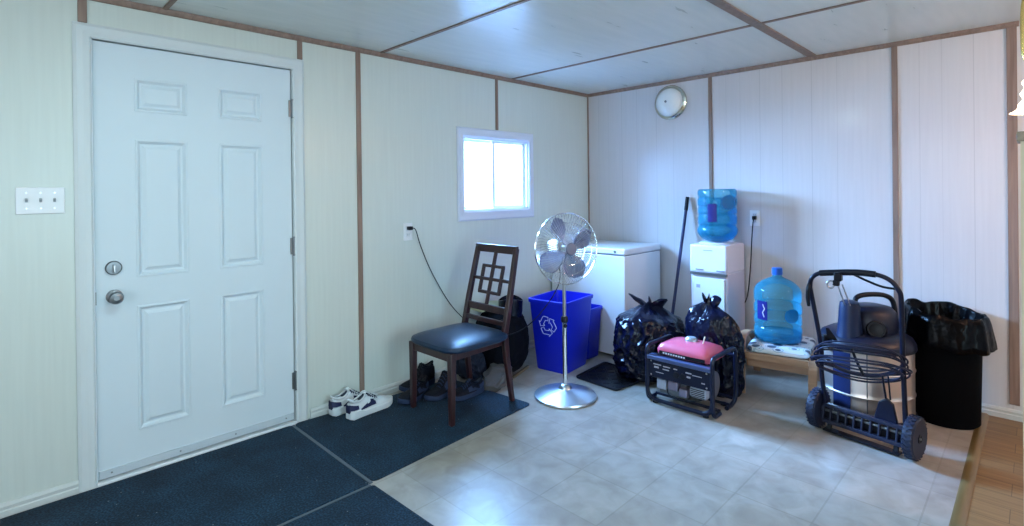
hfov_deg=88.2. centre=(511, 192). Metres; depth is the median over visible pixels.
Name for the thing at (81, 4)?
trim
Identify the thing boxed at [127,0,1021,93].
ceiling
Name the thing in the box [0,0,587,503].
wall
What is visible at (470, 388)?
sneaker
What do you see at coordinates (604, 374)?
tray
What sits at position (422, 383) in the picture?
sneaker
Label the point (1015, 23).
trim
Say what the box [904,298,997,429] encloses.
trash can
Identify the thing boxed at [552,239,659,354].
chest freezer
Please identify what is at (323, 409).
baseboard
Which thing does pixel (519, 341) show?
duffel bag
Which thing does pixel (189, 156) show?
door
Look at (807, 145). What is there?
wall
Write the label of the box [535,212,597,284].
grille
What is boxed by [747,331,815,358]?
cushion
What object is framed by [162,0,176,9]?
trim
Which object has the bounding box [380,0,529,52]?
trim
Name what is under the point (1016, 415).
baseboard
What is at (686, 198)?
broom
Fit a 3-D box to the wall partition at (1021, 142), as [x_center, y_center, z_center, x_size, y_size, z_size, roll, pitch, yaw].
[2.307,0.559,1.557,1.155,1.500,0.130,-1,0,45]
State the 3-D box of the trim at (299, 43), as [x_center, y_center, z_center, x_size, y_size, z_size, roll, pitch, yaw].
[-1.254,-0.846,3.120,0.008,0.115,0.030,-1,0,45]
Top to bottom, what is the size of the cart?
0.916 m
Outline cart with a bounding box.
[805,269,927,461]
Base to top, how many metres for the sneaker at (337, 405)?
0.139 m
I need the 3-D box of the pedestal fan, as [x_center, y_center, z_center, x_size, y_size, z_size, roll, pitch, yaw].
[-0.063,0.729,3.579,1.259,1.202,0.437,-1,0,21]
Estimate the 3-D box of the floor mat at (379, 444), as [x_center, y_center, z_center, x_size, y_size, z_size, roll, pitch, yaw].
[-0.547,1.334,3.164,0.875,0.008,1.155,-1,0,45]
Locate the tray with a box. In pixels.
[576,362,639,390]
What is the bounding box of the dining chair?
[409,243,518,426]
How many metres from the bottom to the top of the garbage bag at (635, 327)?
0.566 m
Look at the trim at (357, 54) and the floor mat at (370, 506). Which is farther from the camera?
the trim at (357, 54)
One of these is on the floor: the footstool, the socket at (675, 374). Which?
the footstool
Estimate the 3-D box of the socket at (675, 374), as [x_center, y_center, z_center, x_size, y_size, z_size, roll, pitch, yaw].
[0.996,1.108,3.209,0.038,0.038,0.007,-1,0,45]
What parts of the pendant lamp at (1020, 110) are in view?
lamp shade, stem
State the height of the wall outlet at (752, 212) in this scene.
0.120 m
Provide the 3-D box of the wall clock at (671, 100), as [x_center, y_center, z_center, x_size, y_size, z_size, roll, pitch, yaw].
[1.319,-0.768,4.466,0.292,0.292,0.110,-1,0,45]
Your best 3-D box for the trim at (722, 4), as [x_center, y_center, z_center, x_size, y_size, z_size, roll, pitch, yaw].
[-0.063,-0.929,1.527,0.055,0.009,6.176,-1,0,45]
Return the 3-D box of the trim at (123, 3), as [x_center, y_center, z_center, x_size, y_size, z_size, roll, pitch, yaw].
[-1.444,-0.907,2.918,0.024,0.028,6.200,-1,0,45]
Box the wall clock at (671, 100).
[655,85,686,119]
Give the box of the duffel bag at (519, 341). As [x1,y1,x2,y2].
[476,295,528,371]
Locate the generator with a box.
[645,334,737,418]
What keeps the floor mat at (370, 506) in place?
on the floor
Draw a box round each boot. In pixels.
[399,360,434,391]
[424,370,456,400]
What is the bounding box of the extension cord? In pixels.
[810,340,912,382]
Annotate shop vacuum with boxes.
[821,292,917,428]
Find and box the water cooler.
[690,216,756,330]
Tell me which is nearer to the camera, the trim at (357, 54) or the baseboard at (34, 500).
the baseboard at (34, 500)
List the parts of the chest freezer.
lid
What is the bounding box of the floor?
[295,347,1023,525]
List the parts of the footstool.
frame, rail, rail, frame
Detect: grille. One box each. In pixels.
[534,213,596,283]
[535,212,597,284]
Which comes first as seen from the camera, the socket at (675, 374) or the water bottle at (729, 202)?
the socket at (675, 374)
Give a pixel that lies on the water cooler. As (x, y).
(717, 268)
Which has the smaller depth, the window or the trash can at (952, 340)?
the trash can at (952, 340)
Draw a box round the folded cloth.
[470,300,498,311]
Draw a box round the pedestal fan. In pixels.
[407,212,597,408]
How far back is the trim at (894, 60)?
3.40 m
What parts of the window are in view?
sash, pane, frame, sash, pane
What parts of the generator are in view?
control panel, fuel tank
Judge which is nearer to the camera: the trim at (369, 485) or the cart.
the trim at (369, 485)
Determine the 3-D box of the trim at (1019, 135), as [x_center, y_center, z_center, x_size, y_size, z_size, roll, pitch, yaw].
[2.302,-0.208,1.551,1.185,0.035,0.170,-1,0,45]
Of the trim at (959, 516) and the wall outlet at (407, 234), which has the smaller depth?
the trim at (959, 516)
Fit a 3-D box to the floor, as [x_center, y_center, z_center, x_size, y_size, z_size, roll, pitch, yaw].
[0.772,1.359,0.747,6.440,0.060,6.440,-1,0,45]
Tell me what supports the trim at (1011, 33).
attached to the wall at (807, 145)
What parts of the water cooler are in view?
door panel, power cord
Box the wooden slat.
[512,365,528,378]
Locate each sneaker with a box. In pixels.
[328,387,376,416]
[346,390,392,419]
[397,375,428,403]
[447,376,483,400]
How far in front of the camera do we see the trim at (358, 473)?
2.68 m
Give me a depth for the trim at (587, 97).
5.11 m
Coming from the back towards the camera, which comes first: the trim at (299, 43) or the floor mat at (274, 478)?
the trim at (299, 43)
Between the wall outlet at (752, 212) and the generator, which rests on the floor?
the generator
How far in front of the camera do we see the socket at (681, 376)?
3.18 m
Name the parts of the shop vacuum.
switch lever, lid, carry handle, motor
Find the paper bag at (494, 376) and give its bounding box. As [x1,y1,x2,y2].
[483,363,512,391]
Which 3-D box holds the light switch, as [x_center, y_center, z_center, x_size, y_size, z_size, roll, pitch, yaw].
[-2.053,0.034,2.301,0.018,0.116,0.162,-1,0,45]
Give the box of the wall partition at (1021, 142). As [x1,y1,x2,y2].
[1020,141,1023,485]
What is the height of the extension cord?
0.244 m
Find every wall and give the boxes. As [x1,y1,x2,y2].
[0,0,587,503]
[589,21,1023,410]
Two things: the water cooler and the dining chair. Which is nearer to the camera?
the dining chair
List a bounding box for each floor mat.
[0,426,368,525]
[283,485,433,525]
[296,380,528,480]
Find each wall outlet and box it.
[403,223,411,240]
[750,210,759,225]
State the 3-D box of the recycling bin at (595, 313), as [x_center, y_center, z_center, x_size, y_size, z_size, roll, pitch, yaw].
[0.576,1.119,4.303,0.268,0.405,0.218,-1,0,43]
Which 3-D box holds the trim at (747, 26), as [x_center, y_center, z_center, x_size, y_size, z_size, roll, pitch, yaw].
[0.682,-0.945,3.677,1.921,0.007,0.024,-1,0,45]
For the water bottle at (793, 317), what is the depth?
3.61 m
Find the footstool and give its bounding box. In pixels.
[741,329,819,393]
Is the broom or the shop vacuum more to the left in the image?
the broom
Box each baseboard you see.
[0,480,78,518]
[310,340,534,418]
[745,358,1022,421]
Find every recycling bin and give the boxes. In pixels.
[528,290,592,373]
[586,304,602,359]
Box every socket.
[673,372,678,378]
[679,374,685,379]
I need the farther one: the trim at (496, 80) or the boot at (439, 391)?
the trim at (496, 80)
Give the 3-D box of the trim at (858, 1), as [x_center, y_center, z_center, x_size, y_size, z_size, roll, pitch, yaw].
[2.129,-0.957,2.238,2.050,0.007,0.024,-1,0,45]
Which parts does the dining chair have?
leg, leg, seat frame, seat, leg, rail, rail, rail, leg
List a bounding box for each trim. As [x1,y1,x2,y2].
[77,0,86,22]
[91,0,588,96]
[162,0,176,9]
[277,484,370,525]
[292,425,372,483]
[297,41,301,59]
[355,52,364,391]
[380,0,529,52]
[495,79,498,129]
[511,25,751,78]
[587,97,589,230]
[588,21,1018,96]
[706,0,816,57]
[708,77,713,235]
[762,0,869,23]
[891,46,899,319]
[949,412,988,525]
[1006,26,1019,405]
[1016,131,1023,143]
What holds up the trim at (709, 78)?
attached to the wall at (807, 145)
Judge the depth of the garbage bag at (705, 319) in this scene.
3.40 m
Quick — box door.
[72,21,307,492]
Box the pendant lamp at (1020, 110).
[1010,0,1023,114]
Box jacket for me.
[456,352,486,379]
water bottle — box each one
[697,189,737,241]
[754,267,802,343]
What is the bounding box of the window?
[456,126,533,221]
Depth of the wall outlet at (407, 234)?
3.64 m
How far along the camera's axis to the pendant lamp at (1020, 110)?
2.08 m
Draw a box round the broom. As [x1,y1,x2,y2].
[671,197,689,314]
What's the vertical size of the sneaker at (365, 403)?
0.139 m
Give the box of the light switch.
[15,187,64,214]
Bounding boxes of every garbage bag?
[613,293,684,382]
[685,292,745,397]

